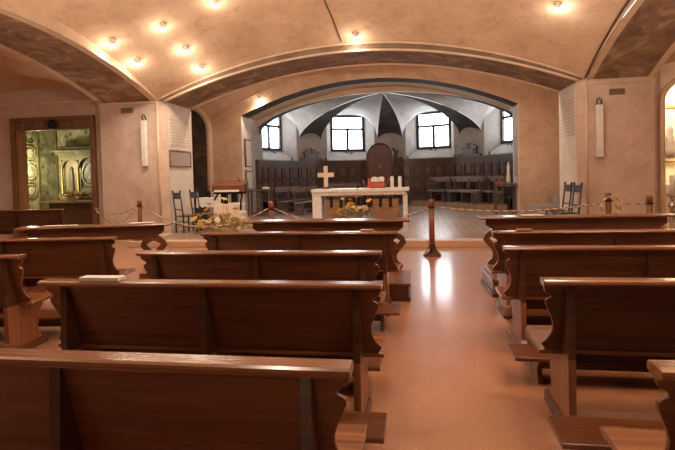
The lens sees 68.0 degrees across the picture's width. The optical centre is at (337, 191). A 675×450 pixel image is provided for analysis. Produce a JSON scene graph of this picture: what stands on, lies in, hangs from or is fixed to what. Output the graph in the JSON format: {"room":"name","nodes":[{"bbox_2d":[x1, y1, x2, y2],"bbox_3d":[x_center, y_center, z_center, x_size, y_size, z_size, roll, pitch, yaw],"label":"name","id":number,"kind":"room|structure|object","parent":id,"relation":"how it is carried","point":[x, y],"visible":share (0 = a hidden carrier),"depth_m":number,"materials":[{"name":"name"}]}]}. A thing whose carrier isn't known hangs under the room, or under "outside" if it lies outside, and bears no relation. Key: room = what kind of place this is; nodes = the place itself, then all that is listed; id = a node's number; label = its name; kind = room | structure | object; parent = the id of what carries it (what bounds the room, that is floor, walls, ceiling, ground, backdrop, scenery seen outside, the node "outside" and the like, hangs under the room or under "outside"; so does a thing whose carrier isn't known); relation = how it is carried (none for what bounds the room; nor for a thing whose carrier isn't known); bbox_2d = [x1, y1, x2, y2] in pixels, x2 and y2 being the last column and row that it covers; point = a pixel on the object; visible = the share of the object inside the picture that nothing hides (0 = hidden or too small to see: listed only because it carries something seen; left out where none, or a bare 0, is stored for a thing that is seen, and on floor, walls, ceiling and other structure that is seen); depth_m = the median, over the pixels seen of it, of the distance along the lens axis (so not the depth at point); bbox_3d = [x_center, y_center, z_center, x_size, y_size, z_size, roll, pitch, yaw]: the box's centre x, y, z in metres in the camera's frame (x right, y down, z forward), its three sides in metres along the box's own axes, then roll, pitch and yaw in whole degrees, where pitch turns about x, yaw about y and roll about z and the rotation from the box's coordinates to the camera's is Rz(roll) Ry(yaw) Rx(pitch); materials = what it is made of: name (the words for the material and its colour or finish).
{"room":"church","nodes":[
{"label":"church","id":0,"kind":"room"},
{"bbox_2d":[0,48,82,92],"bbox_3d":[-9.347,-2.876,9.159,4.400,1.030,9.800,-1,2,9],"label":"ceiling","id":1,"kind":"structure","parent":0,"point":[16,72],"depth_m":13.12,"materials":[{"name":"paint"}]},
{"bbox_2d":[26,131,57,208],"bbox_3d":[-9.383,-0.820,15.442,0.200,4.200,1.850,-1,2,9],"label":"wall","id":2,"kind":"structure","parent":0,"point":[46,139],"depth_m":15.73,"materials":[{"name":"green metal"}]},
{"bbox_2d":[27,130,89,208],"bbox_3d":[-7.857,-0.803,15.358,2.860,4.100,1.565,-1,2,9],"label":"trim","id":3,"kind":"structure","parent":2,"relation":"attached to","point":[36,136],"depth_m":15.46,"materials":[{"name":"gold metal"}]},
{"bbox_2d":[0,78,130,237],"bbox_3d":[-8.484,-1.019,14.742,4.700,4.600,1.360,-1,2,9],"label":"wall","id":4,"kind":"structure","parent":0,"point":[27,95],"depth_m":14.01,"materials":[{"name":"paint"}]},
{"bbox_2d":[0,100,94,106],"bbox_3d":[-8.678,-2.462,14.007,4.600,0.060,0.050,-1,2,9],"label":"crown molding","id":5,"kind":"structure","parent":4,"relation":"attached to","point":[73,101],"depth_m":13.89,"materials":[{"name":"beige paint"}]},
{"bbox_2d":[9,115,99,237],"bbox_3d":[-7.891,-0.399,13.998,2.580,3.380,0.370,-1,2,9],"label":"surround","id":6,"kind":"object","parent":4,"relation":"attached to","point":[19,127],"visible":0.74,"depth_m":13.99,"materials":[{"name":"brown wood"}]},
{"bbox_2d":[57,129,89,199],"bbox_3d":[-7.941,-0.880,16.252,3.700,4.200,0.200,-1,2,9],"label":"wall","id":7,"kind":"structure","parent":0,"point":[81,136],"depth_m":16.24,"materials":[{"name":"green paint"}]},
{"bbox_2d":[99,101,193,233],"bbox_3d":[-5.328,-0.606,14.161,1.900,3.660,1.560,-1,2,9],"label":"pillar","id":8,"kind":"structure","parent":0,"point":[125,181],"depth_m":13.39,"materials":[{"name":"paint"}]},
{"bbox_2d":[140,114,148,165],"bbox_3d":[-5.114,-1.369,13.234,0.150,1.374,0.097,-1,2,9],"label":"loudspeaker","id":9,"kind":"object","parent":8,"relation":"attached to","point":[143,123],"visible":1,"depth_m":13.19,"materials":[{"name":"white plastic"}]},
{"bbox_2d":[141,122,145,164],"bbox_3d":[-5.119,-1.285,13.191,0.110,1.130,0.004,-1,2,9],"label":"grille","id":10,"kind":"object","parent":9,"relation":"attached to","point":[143,124],"depth_m":13.19,"materials":[{"name":"white metal"}]},
{"bbox_2d":[156,79,588,232],"bbox_3d":[0.528,-0.781,12.436,10.710,3.560,0.060,-1,2,9],"label":"trim","id":11,"kind":"structure","parent":8,"relation":"attached to","point":[586,80],"depth_m":11.62,"materials":[{"name":"beige paint"}]},
{"bbox_2d":[98,78,655,105],"bbox_3d":[0.384,-2.448,12.396,13.800,0.140,0.030,-1,2,9],"label":"trim","id":12,"kind":"structure","parent":8,"relation":"attached to","point":[639,79],"depth_m":11.47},
{"bbox_2d":[0,0,626,103],"bbox_3d":[-1.095,-3.483,7.846,12.330,2.330,9.400,-1,2,9],"label":"ceiling","id":13,"kind":"structure","parent":0,"point":[235,32],"depth_m":11.21,"materials":[{"name":"paint"}]},
{"bbox_2d":[0,0,155,98],"bbox_3d":[-5.500,-2.764,8.561,0.020,1.060,9.400,-1,2,9],"label":"trim","id":14,"kind":"structure","parent":13,"relation":"attached to","point":[16,7],"depth_m":9.55,"materials":[{"name":"beige paint"}]},
{"bbox_2d":[588,0,634,72],"bbox_3d":[4.996,-3.083,6.906,0.020,1.300,9.400,-1,2,9],"label":"trim","id":15,"kind":"structure","parent":13,"relation":"attached to","point":[630,2],"depth_m":9.68,"materials":[{"name":"beige paint"}]},
{"bbox_2d":[584,0,629,77],"bbox_3d":[4.976,-3.084,6.909,0.040,1.293,9.416,-1,2,9],"label":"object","id":16,"kind":"structure","parent":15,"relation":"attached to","point":[626,3],"depth_m":10.20,"materials":[{"name":"brown paint"}]},
{"bbox_2d":[0,237,666,449],"bbox_3d":[-0.922,1.537,4.251,22.800,0.200,21.200,-1,2,9],"label":"floor","id":17,"kind":"structure","parent":0,"point":[449,377],"depth_m":3.78,"materials":[{"name":"ceramic"}]},
{"bbox_2d":[0,254,52,348],"bbox_3d":[-3.858,1.042,4.372,2.210,0.924,1.261,-1,2,4],"label":"pew","id":18,"kind":"object","parent":17,"relation":"on","point":[20,309],"visible":0.9,"depth_m":4.50,"materials":[{"name":"brown wood"}]},
{"bbox_2d":[0,209,64,237],"bbox_3d":[-7.772,0.884,12.233,2.450,0.924,0.614,-1,2,2],"label":"pew","id":19,"kind":"object","parent":17,"relation":"on","point":[10,220],"visible":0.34,"depth_m":12.05,"materials":[{"name":"brown wood"}]},
{"bbox_2d":[39,200,92,224],"bbox_3d":[-7.955,0.741,15.644,2.300,1.000,0.920,-1,2,9],"label":"altar","id":20,"kind":"object","parent":17,"relation":"on","point":[80,212],"visible":0.38,"depth_m":15.35,"materials":[{"name":"brown wood"}]},
{"bbox_2d":[51,146,91,199],"bbox_3d":[-7.878,-0.596,15.776,2.040,1.660,0.620,-1,2,9],"label":"shrine","id":21,"kind":"object","parent":20,"relation":"on","point":[75,161],"visible":0.52,"depth_m":15.68,"materials":[{"name":"gold metal"}]},
{"bbox_2d":[84,163,90,183],"bbox_3d":[-7.734,-0.566,15.661,0.500,0.700,0.025,-1,2,9],"label":"picture","id":22,"kind":"object","parent":21,"relation":"attached to","point":[87,166],"depth_m":15.65},
{"bbox_2d":[57,190,89,199],"bbox_3d":[-8.059,0.092,15.288,1.110,0.324,0.531,-1,2,9],"label":"flower arrangement","id":23,"kind":"object","parent":20,"relation":"on","point":[72,195],"visible":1,"depth_m":15.22,"materials":[{"name":"yellow plant"}]},
{"bbox_2d":[0,236,135,326],"bbox_3d":[-3.825,1.001,5.606,2.690,0.924,1.211,-1,2,2],"label":"pew","id":24,"kind":"object","parent":17,"relation":"on","point":[64,257],"visible":0.4,"depth_m":5.71,"materials":[{"name":"brown wood"}]},
{"bbox_2d":[15,222,172,291],"bbox_3d":[-3.509,0.939,7.301,2.120,0.924,0.420,-2,2,-6],"label":"pew","id":25,"kind":"object","parent":17,"relation":"on","point":[150,232],"visible":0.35,"depth_m":7.27,"materials":[{"name":"brown wood"}]},
{"bbox_2d":[0,348,367,449],"bbox_3d":[-0.986,1.047,2.042,2.178,0.924,0.614,-1,2,9],"label":"pew","id":26,"kind":"object","parent":17,"relation":"on","point":[50,399],"visible":1,"depth_m":1.80,"materials":[{"name":"brown wood"}]},
{"bbox_2d":[37,278,387,443],"bbox_3d":[-0.810,1.008,3.144,2.245,0.924,0.901,-1,2,9],"label":"pew","id":27,"kind":"object","parent":17,"relation":"on","point":[259,318],"visible":0.59,"depth_m":3.10,"materials":[{"name":"brown wood"}]},
{"bbox_2d":[79,275,124,280],"bbox_3d":[-1.495,0.548,3.176,0.270,0.022,0.080,-1,2,9],"label":"booklet","id":28,"kind":"object","parent":27,"relation":"on","point":[87,277],"visible":1,"depth_m":3.15,"materials":[{"name":"paper"}]},
{"bbox_2d":[136,250,385,375],"bbox_3d":[-0.710,0.971,4.221,2.210,0.924,1.181,-1,2,9],"label":"pew","id":29,"kind":"object","parent":17,"relation":"on","point":[290,265],"visible":0.3,"depth_m":4.29,"materials":[{"name":"brown wood"}]},
{"bbox_2d":[268,202,274,218],"bbox_3d":[-1.307,0.729,9.954,0.340,1.070,0.340,-1,2,9],"label":"post","id":30,"kind":"object","parent":17,"relation":"on","point":[271,208],"visible":0.27,"depth_m":9.90,"materials":[{"name":"red wood"}]},
{"bbox_2d":[275,207,426,218],"bbox_3d":[0.234,0.480,9.704,2.999,0.372,0.026,-1,2,9],"label":"rope","id":31,"kind":"object","parent":30,"relation":"attached to","point":[426,207],"visible":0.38,"depth_m":9.84,"materials":[{"name":"beige fabric"}]},
{"bbox_2d":[200,231,400,331],"bbox_3d":[-0.471,0.920,5.620,2.350,0.924,1.221,-1,2,9],"label":"pew","id":32,"kind":"object","parent":17,"relation":"on","point":[384,241],"visible":0.45,"depth_m":5.68,"materials":[{"name":"brown wood"}]},
{"bbox_2d":[244,218,410,301],"bbox_3d":[-0.223,0.876,6.816,2.410,0.924,1.149,-1,2,9],"label":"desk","id":33,"kind":"object","parent":17,"relation":"on","point":[399,282],"visible":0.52,"depth_m":7.12,"materials":[{"name":"brown wood"}]},
{"bbox_2d":[423,200,440,256],"bbox_3d":[1.785,0.675,9.468,0.340,1.060,0.340,-1,2,9],"label":"post","id":34,"kind":"object","parent":17,"relation":"on","point":[431,251],"visible":1,"depth_m":9.42,"materials":[{"name":"red wood"}]},
{"bbox_2d":[435,202,600,211],"bbox_3d":[3.317,0.284,9.214,2.983,0.158,0.026,-1,2,9],"label":"rope","id":35,"kind":"object","parent":34,"relation":"attached to","point":[600,202],"visible":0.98,"depth_m":9.21,"materials":[{"name":"beige fabric"}]},
{"bbox_2d":[477,213,674,296],"bbox_3d":[3.282,0.799,6.589,2.630,0.924,1.149,-1,2,7],"label":"pew","id":36,"kind":"object","parent":17,"relation":"on","point":[489,281],"visible":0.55,"depth_m":6.99,"materials":[{"name":"brown wood"}]},
{"bbox_2d":[485,229,674,324],"bbox_3d":[2.887,0.857,5.092,2.560,0.924,1.221,-1,2,7],"label":"pew","id":37,"kind":"object","parent":17,"relation":"on","point":[601,236],"visible":0.37,"depth_m":5.22,"materials":[{"name":"brown wood"}]},
{"bbox_2d":[495,245,674,384],"bbox_3d":[2.519,0.901,3.986,2.335,0.924,1.161,-1,2,9],"label":"pew","id":38,"kind":"object","parent":17,"relation":"on","point":[525,265],"visible":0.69,"depth_m":4.14,"materials":[{"name":"brown wood"}]},
{"bbox_2d":[525,277,674,449],"bbox_3d":[2.278,0.946,2.765,2.235,0.924,1.011,-1,2,9],"label":"pew","id":39,"kind":"object","parent":17,"relation":"on","point":[596,320],"visible":1,"depth_m":2.90,"materials":[{"name":"brown wood"}]},
{"bbox_2d":[600,192,621,213],"bbox_3d":[4.873,0.576,8.981,0.355,1.140,0.340,-1,2,9],"label":"post","id":40,"kind":"object","parent":17,"relation":"on","point":[608,206],"depth_m":8.91,"materials":[{"name":"red wood"}]},
{"bbox_2d":[599,360,674,449],"bbox_3d":[2.071,0.986,1.653,2.060,0.924,0.614,-1,2,9],"label":"pew","id":41,"kind":"object","parent":17,"relation":"on","point":[618,438],"visible":1,"depth_m":1.67,"materials":[{"name":"brown wood"}]},
{"bbox_2d":[644,195,654,212],"bbox_3d":[5.510,0.596,8.831,0.340,1.080,0.340,-1,2,9],"label":"post","id":42,"kind":"object","parent":17,"relation":"on","point":[649,203],"visible":0.24,"depth_m":8.78,"materials":[{"name":"red wood"}]},
{"bbox_2d":[665,183,674,226],"bbox_3d":[8.795,0.356,12.752,1.800,1.150,0.765,-1,2,9],"label":"altar","id":43,"kind":"object","parent":17,"relation":"on","point":[666,184],"visible":0.02,"depth_m":12.49,"materials":[{"name":"white stone"}]},
{"bbox_2d":[666,175,674,228],"bbox_3d":[7.497,0.317,11.194,0.340,1.390,0.340,-1,2,9],"label":"candlestick","id":44,"kind":"object","parent":17,"relation":"on","point":[671,195],"visible":0.83,"depth_m":11.15,"materials":[{"name":"silver metal"}]},
{"bbox_2d":[669,175,674,193],"bbox_3d":[7.485,-0.167,11.179,0.110,0.420,0.110,-1,2,9],"label":"candle","id":45,"kind":"object","parent":44,"relation":"on","point":[672,177],"depth_m":11.14,"materials":[{"name":"wax"}]},
{"bbox_2d":[166,51,576,108],"bbox_3d":[0.615,-3.007,13.130,10.250,1.000,1.590,-1,2,9],"label":"arch","id":46,"kind":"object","parent":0,"point":[193,98],"depth_m":13.10,"materials":[{"name":"brown paint"}]},
{"bbox_2d":[156,41,586,109],"bbox_3d":[0.592,-3.102,13.122,10.669,1.238,1.635,-1,2,9],"label":"trim arch moulding","id":47,"kind":"structure","parent":46,"relation":"attached to","point":[369,42],"depth_m":12.45,"materials":[{"name":"beige paint"}]},
{"bbox_2d":[167,83,576,231],"bbox_3d":[0.679,-0.761,13.266,10.280,3.460,1.420,-1,2,9],"label":"wall","id":48,"kind":"structure","parent":0,"point":[181,178],"depth_m":13.43,"materials":[{"name":"paint"}]},
{"bbox_2d":[169,118,189,147],"bbox_3d":[-4.407,-1.633,13.970,0.008,0.760,1.180,-1,2,9],"label":"painted inscription","id":49,"kind":"object","parent":48,"relation":"attached to","point":[178,129],"visible":1,"depth_m":13.93,"materials":[{"name":"beige paint"}]},
{"bbox_2d":[169,150,191,167],"bbox_3d":[-4.378,-0.922,13.961,0.040,0.460,1.260,-1,2,9],"label":"stone plaque","id":50,"kind":"object","parent":48,"relation":"attached to","point":[177,158],"visible":1,"depth_m":13.88,"materials":[{"name":"beige stone"}]},
{"bbox_2d":[561,96,575,138],"bbox_3d":[5.701,-1.824,12.381,0.008,0.920,1.180,-1,2,9],"label":"painted inscription","id":51,"kind":"object","parent":48,"relation":"attached to","point":[568,128],"visible":1,"depth_m":12.32,"materials":[{"name":"beige paint"}]},
{"bbox_2d":[199,65,559,213],"bbox_3d":[0.710,-1.943,17.949,14.900,5.600,1.000,-1,2,9],"label":"wall","id":52,"kind":"structure","parent":0,"point":[539,165],"depth_m":16.89,"materials":[{"name":"paint"}]},
{"bbox_2d":[191,110,208,217],"bbox_3d":[-5.626,-1.051,18.436,1.700,4.010,0.040,-1,2,9],"label":"doorway","id":53,"kind":"object","parent":52,"relation":"attached to","point":[199,153],"visible":0.35,"depth_m":18.32,"materials":[{"name":"brown wood"}]},
{"bbox_2d":[192,107,213,215],"bbox_3d":[-5.553,-1.172,18.430,2.030,4.250,0.240,-1,2,9],"label":"trim","id":54,"kind":"structure","parent":52,"relation":"attached to","point":[209,147],"depth_m":18.20,"materials":[{"name":"beige paint"}]},
{"bbox_2d":[212,69,332,117],"bbox_3d":[-2.375,-3.485,17.860,4.513,1.524,0.050,-1,2,9],"label":"trim","id":55,"kind":"structure","parent":52,"relation":"attached to","point":[332,69],"depth_m":17.84,"materials":[{"name":"paint"}]},
{"bbox_2d":[242,78,517,120],"bbox_3d":[1.378,-3.418,18.191,9.600,1.100,1.810,-1,2,9],"label":"ceiling","id":56,"kind":"structure","parent":0,"point":[276,105],"depth_m":18.14,"materials":[{"name":"brown paint"}]},
{"bbox_2d":[253,87,511,131],"bbox_3d":[1.721,-3.214,19.062,10.320,1.620,0.001,-1,2,9],"label":"trim","id":57,"kind":"structure","parent":56,"relation":"attached to","point":[372,89],"depth_m":19.21,"materials":[{"name":"beige paint"}]},
{"bbox_2d":[241,104,519,215],"bbox_3d":[1.374,-1.026,17.877,9.630,3.660,1.002,-1,2,9],"label":"apse","id":58,"kind":"object","parent":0,"point":[245,122],"visible":0.61,"depth_m":18.19,"materials":[{"name":"paint"}]},
{"bbox_2d":[514,135,517,175],"bbox_3d":[6.083,-1.243,17.057,0.015,1.400,0.550,-1,2,9],"label":"tablet","id":59,"kind":"object","parent":58,"relation":"attached to","point":[515,136],"visible":1,"depth_m":17.02,"materials":[{"name":"grey stone"}]},
{"bbox_2d":[250,106,512,211],"bbox_3d":[2.170,-1.739,21.415,11.500,4.900,6.481,-1,2,9],"label":"wall","id":60,"kind":"structure","parent":0,"point":[489,139],"depth_m":22.80,"materials":[{"name":"paint"}]},
{"bbox_2d":[254,116,281,150],"bbox_3d":[-3.067,-2.716,22.114,0.120,1.760,1.800,0,2,32],"label":"window","id":61,"kind":"structure","parent":60,"relation":"in","point":[271,133],"depth_m":22.44,"materials":[{"name":"white"}]},
{"bbox_2d":[330,115,364,151],"bbox_3d":[0.484,-2.881,24.616,1.800,1.760,0.120,-2,2,-13],"label":"window","id":62,"kind":"structure","parent":60,"relation":"in","point":[346,131],"depth_m":24.63,"materials":[{"name":"white"}]},
{"bbox_2d":[416,111,450,148],"bbox_3d":[4.614,-2.960,23.967,1.800,1.760,0.120,0,2,31],"label":"window","id":63,"kind":"structure","parent":60,"relation":"in","point":[433,129],"depth_m":23.98,"materials":[{"name":"white"}]},
{"bbox_2d":[500,110,512,143],"bbox_3d":[7.230,-2.912,20.495,0.121,1.760,1.800,-2,2,-14],"label":"window","id":64,"kind":"structure","parent":60,"relation":"in","point":[506,119],"depth_m":21.09,"materials":[{"name":"white"}]},
{"bbox_2d":[254,92,511,139],"bbox_3d":[2.122,-3.187,21.608,10.300,1.415,5.150,-1,2,9],"label":"ceiling","id":65,"kind":"structure","parent":0,"point":[404,108],"depth_m":21.65,"materials":[{"name":"paint"}]},
{"bbox_2d":[162,204,669,239],"bbox_3d":[1.120,0.808,18.616,15.600,0.040,14.950,-1,2,9],"label":"floor","id":66,"kind":"structure","parent":0,"point":[449,223],"depth_m":14.24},
{"bbox_2d":[172,190,197,232],"bbox_3d":[-4.091,0.513,13.392,0.484,1.135,0.508,0,3,44],"label":"chair","id":67,"kind":"object","parent":66,"relation":"on","point":[174,195],"visible":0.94,"depth_m":13.33,"materials":[{"name":"black wood"}]},
{"bbox_2d":[189,190,213,230],"bbox_3d":[-3.767,0.490,13.847,0.484,1.135,0.508,0,3,44],"label":"chair","id":68,"kind":"object","parent":66,"relation":"on","point":[191,194],"visible":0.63,"depth_m":13.76,"materials":[{"name":"black wood"}]},
{"bbox_2d":[200,206,210,224],"bbox_3d":[-3.763,0.596,15.144,0.720,0.840,0.520,-1,2,9],"label":"side table","id":69,"kind":"object","parent":66,"relation":"on","point":[207,216],"visible":0.24,"depth_m":15.11,"materials":[{"name":"black wood"}]},
{"bbox_2d":[196,197,228,207],"bbox_3d":[-3.770,0.310,15.135,0.827,0.292,0.615,-1,2,9],"label":"lace cloth","id":70,"kind":"object","parent":69,"relation":"on","point":[203,200],"visible":0.56,"depth_m":14.86,"materials":[{"name":"white fabric"}]},
{"bbox_2d":[191,197,252,231],"bbox_3d":[-2.971,0.597,13.028,1.723,0.936,0.894,-1,2,9],"label":"flower arrangement","id":71,"kind":"object","parent":66,"relation":"on","point":[222,219],"visible":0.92,"depth_m":12.90,"materials":[{"name":"yellow plant"}]},
{"bbox_2d":[212,177,248,229],"bbox_3d":[-2.979,0.306,13.923,0.918,1.460,0.568,-1,2,9],"label":"lectern","id":72,"kind":"object","parent":66,"relation":"on","point":[223,187],"visible":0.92,"depth_m":13.74,"materials":[{"name":"stone"}]},
{"bbox_2d":[247,189,272,216],"bbox_3d":[-2.845,0.399,18.437,0.880,0.980,0.440,-1,2,9],"label":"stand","id":73,"kind":"object","parent":66,"relation":"on","point":[259,191],"visible":0.71,"depth_m":18.33,"materials":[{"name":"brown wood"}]},
{"bbox_2d":[275,186,308,213],"bbox_3d":[-1.827,0.287,20.527,0.450,1.020,2.433,-1,2,18],"label":"bench","id":74,"kind":"object","parent":66,"relation":"on","point":[281,205],"visible":0.77,"depth_m":20.01,"materials":[{"name":"brown wood"}]},
{"bbox_2d":[292,186,326,214],"bbox_3d":[-1.045,0.295,19.699,0.450,1.020,2.828,-1,2,17],"label":"bench","id":75,"kind":"object","parent":66,"relation":"on","point":[299,209],"visible":0.73,"depth_m":18.84,"materials":[{"name":"brown wood"}]},
{"bbox_2d":[325,196,345,217],"bbox_3d":[-0.070,0.506,16.819,0.660,0.735,0.505,-1,2,9],"label":"wooden chest","id":76,"kind":"object","parent":66,"relation":"on","point":[332,205],"visible":0.8,"depth_m":16.64,"materials":[{"name":"beige wood"}]},
{"bbox_2d":[327,183,362,205],"bbox_3d":[0.380,0.148,22.767,1.652,1.050,0.560,-2,2,-22],"label":"bench","id":77,"kind":"object","parent":66,"relation":"on","point":[351,185],"visible":0.7,"depth_m":22.86,"materials":[{"name":"brown wood"}]},
{"bbox_2d":[333,196,374,218],"bbox_3d":[0.518,0.509,16.039,1.463,0.752,0.890,-1,2,9],"label":"flower arrangement","id":78,"kind":"object","parent":66,"relation":"on","point":[349,214],"visible":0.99,"depth_m":15.93,"materials":[{"name":"yellow plant"}]},
{"bbox_2d":[311,187,408,218],"bbox_3d":[0.799,0.359,16.954,3.240,0.980,1.000,-1,2,9],"label":"altar","id":79,"kind":"object","parent":66,"relation":"on","point":[318,195],"visible":0.99,"depth_m":16.55,"materials":[{"name":"white stone"}]},
{"bbox_2d":[318,166,333,188],"bbox_3d":[-0.397,-0.498,17.110,0.560,0.780,0.200,-1,2,9],"label":"cross","id":80,"kind":"object","parent":79,"relation":"on","point":[325,174],"visible":1,"depth_m":17.07,"materials":[{"name":"beige wood"}]},
{"bbox_2d":[362,178,389,187],"bbox_3d":[1.285,-0.302,16.780,0.944,0.328,0.405,-1,2,9],"label":"book stand","id":81,"kind":"object","parent":79,"relation":"on","point":[377,184],"visible":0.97,"depth_m":16.68,"materials":[{"name":"red fabric"}]},
{"bbox_2d":[366,143,393,206],"bbox_3d":[1.884,-0.779,22.379,1.230,2.895,0.671,-1,2,9],"label":"throne","id":82,"kind":"object","parent":66,"relation":"on","point":[379,156],"visible":0.48,"depth_m":22.58,"materials":[{"name":"red wood"}]},
{"bbox_2d":[255,143,512,211],"bbox_3d":[2.188,-0.706,21.727,10.288,2.735,5.056,-1,2,9],"label":"panelling","id":83,"kind":"object","parent":66,"relation":"on","point":[415,174],"visible":0.62,"depth_m":22.90,"materials":[{"name":"brown wood"}]},
{"bbox_2d":[372,195,398,217],"bbox_3d":[1.605,0.475,16.556,0.870,0.735,0.505,-1,2,9],"label":"wooden chest","id":84,"kind":"object","parent":66,"relation":"on","point":[383,207],"visible":1,"depth_m":16.38,"materials":[{"name":"beige wood"}]},
{"bbox_2d":[493,183,516,213],"bbox_3d":[5.728,0.211,17.088,0.720,1.030,0.440,-1,2,9],"label":"stand","id":85,"kind":"object","parent":66,"relation":"on","point":[514,188],"visible":1,"depth_m":16.91,"materials":[{"name":"brown wood"}]},
{"bbox_2d":[506,162,510,182],"bbox_3d":[5.830,-0.667,17.071,0.154,0.720,0.220,-1,2,9],"label":"statuette","id":86,"kind":"object","parent":85,"relation":"on","point":[508,179],"visible":0.96,"depth_m":17.01,"materials":[{"name":"white ceramic"}]},
{"bbox_2d":[524,194,559,214],"bbox_3d":[6.662,0.428,15.405,1.360,0.660,2.250,-1,2,9],"label":"stone steps","id":87,"kind":"structure","parent":66,"relation":"on","point":[553,199],"depth_m":15.40,"materials":[{"name":"beige stone"}]},
{"bbox_2d":[546,182,572,214],"bbox_3d":[5.399,0.323,12.184,0.508,1.135,0.484,-1,2,3],"label":"chair","id":88,"kind":"object","parent":66,"relation":"on","point":[567,187],"visible":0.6,"depth_m":12.13,"materials":[{"name":"black wood"}]},
{"bbox_2d":[554,182,582,214],"bbox_3d":[5.286,0.349,11.464,0.508,1.135,0.484,-1,2,3],"label":"chair","id":89,"kind":"object","parent":66,"relation":"on","point":[576,188],"visible":0.64,"depth_m":11.40,"materials":[{"name":"black wood"}]},
{"bbox_2d":[411,200,506,209],"bbox_3d":[5.020,0.539,20.968,1.757,0.240,5.349,-2,2,-29],"label":"floor","id":90,"kind":"structure","parent":0,"point":[477,206],"depth_m":20.34,"materials":[{"name":"brown wood"}]},
{"bbox_2d":[429,177,449,201],"bbox_3d":[4.421,-0.118,21.794,0.828,1.050,0.508,0,3,45],"label":"bench","id":91,"kind":"object","parent":90,"relation":"on","point":[435,179],"visible":0.87,"depth_m":21.76,"materials":[{"name":"brown wood"}]},
{"bbox_2d":[426,176,484,199],"bbox_3d":[5.114,-0.134,21.763,0.710,1.050,2.970,-3,2,-38],"label":"bench","id":92,"kind":"object","parent":90,"relation":"on","point":[483,177],"visible":0.26,"depth_m":22.23,"materials":[{"name":"brown wood"}]},
{"bbox_2d":[447,177,481,203],"bbox_3d":[5.188,-0.095,20.471,0.589,1.050,1.898,-2,2,-21],"label":"bench","id":93,"kind":"object","parent":90,"relation":"on","point":[465,194],"visible":0.98,"depth_m":20.45,"materials":[{"name":"brown wood"}]},
{"bbox_2d":[481,176,504,203],"bbox_3d":[6.053,-0.088,19.617,0.537,1.050,1.421,-2,2,-6],"label":"bench","id":94,"kind":"object","parent":90,"relation":"on","point":[486,195],"visible":0.88,"depth_m":19.57,"materials":[{"name":"brown wood"}]},
{"bbox_2d":[559,76,654,213],"bbox_3d":[6.549,-0.831,12.294,1.650,3.660,1.560,-1,2,9],"label":"pillar","id":95,"kind":"structure","parent":0,"point":[626,170],"depth_m":11.51,"materials":[{"name":"paint"}]},
{"bbox_2d":[595,98,603,156],"bbox_3d":[6.020,-1.485,11.487,0.150,1.364,0.097,-1,2,9],"label":"loudspeaker","id":96,"kind":"object","parent":95,"relation":"attached to","point":[599,121],"visible":1,"depth_m":11.45,"materials":[{"name":"white plastic"}]},
{"bbox_2d":[598,106,602,154],"bbox_3d":[6.015,-1.401,11.444,0.110,1.120,0.004,-1,2,9],"label":"grille","id":97,"kind":"object","parent":96,"relation":"attached to","point":[600,108],"depth_m":11.44,"materials":[{"name":"white metal"}]},
{"bbox_2d":[609,88,624,94],"bbox_3d":[6.411,-2.302,11.463,0.330,0.140,0.020,-1,2,9],"label":"wall vent","id":98,"kind":"object","parent":95,"relation":"attached to","point":[619,91],"visible":1,"depth_m":11.46,"materials":[{"name":"brown metal"}]},
{"bbox_2d":[587,0,674,78],"bbox_3d":[5.734,-2.997,6.794,1.470,1.100,9.400,-1,2,9],"label":"ceiling","id":99,"kind":"structure","parent":0,"point":[643,40],"depth_m":10.29,"materials":[{"name":"brown paint"}]},
{"bbox_2d":[655,70,659,212],"bbox_3d":[9.516,-1.360,11.912,4.450,4.600,1.360,-1,2,9],"label":"wall","id":100,"kind":"structure","parent":0,"point":[657,76],"depth_m":11.56,"materials":[{"name":"paint"}]},
{"bbox_2d":[658,78,674,228],"bbox_3d":[8.455,-0.913,11.385,2.100,3.790,0.140,-1,2,9],"label":"trim","id":101,"kind":"structure","parent":100,"relation":"attached to","point":[661,103],"depth_m":11.49,"materials":[{"name":"beige paint"}]},
{"bbox_2d":[660,61,674,91],"bbox_3d":[8.550,-2.899,12.231,2.000,1.500,1.800,-1,2,9],"label":"wall","id":102,"kind":"structure","parent":0,"point":[667,71],"depth_m":11.48,"materials":[{"name":"beige paint"}]},
{"bbox_2d":[664,50,674,63],"bbox_3d":[8.526,-3.400,6.342,4.200,1.400,9.800,-1,2,9],"label":"ceiling","id":103,"kind":"structure","parent":0,"point":[671,58],"depth_m":11.31,"materials":[{"name":"paint"}]},
{"bbox_2d":[665,85,674,182],"bbox_3d":[8.676,-1.159,12.501,2.300,4.200,1.650,-1,2,9],"label":"wall","id":104,"kind":"structure","parent":0,"point":[670,97],"depth_m":13.16,"materials":[{"name":"white paint"}]},
{"bbox_2d":[665,105,674,162],"bbox_3d":[8.713,-1.518,13.100,0.940,1.502,0.110,-1,2,9],"label":"picture","id":105,"kind":"object","parent":104,"relation":"attached to","point":[670,109],"visible":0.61,"depth_m":13.09,"materials":[{"name":"paint"}]},
{"bbox_3d":[2.555,0.898,18.237,12.650,0.215,15.260,-1,2,9],"label":"floor","id":106,"kind":"structure","parent":0,"visible":0},
{"bbox_2d":[128,233,496,247],"bbox_3d":[1.500,1.077,11.502,12.650,0.140,1.700,-1,2,9],"label":"trim","id":107,"kind":"structure","parent":106,"relation":"attached to","point":[439,242],"depth_m":10.65,"materials":[{"name":"stone"}]},
{"bbox_2d":[132,200,143,240],"bbox_3d":[-4.697,0.667,11.900,0.340,0.950,0.340,-1,2,9],"label":"post","id":108,"kind":"object","parent":107,"relation":"on","point":[139,202],"visible":0.45,"depth_m":11.85,"materials":[{"name":"red wood"}]},
{"bbox_2d":[142,206,267,226],"bbox_3d":[-3.006,0.546,10.922,3.788,0.447,0.026,0,2,31],"label":"rope","id":109,"kind":"object","parent":108,"relation":"attached to","point":[142,206],"visible":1,"depth_m":10.85,"materials":[{"name":"beige fabric"}]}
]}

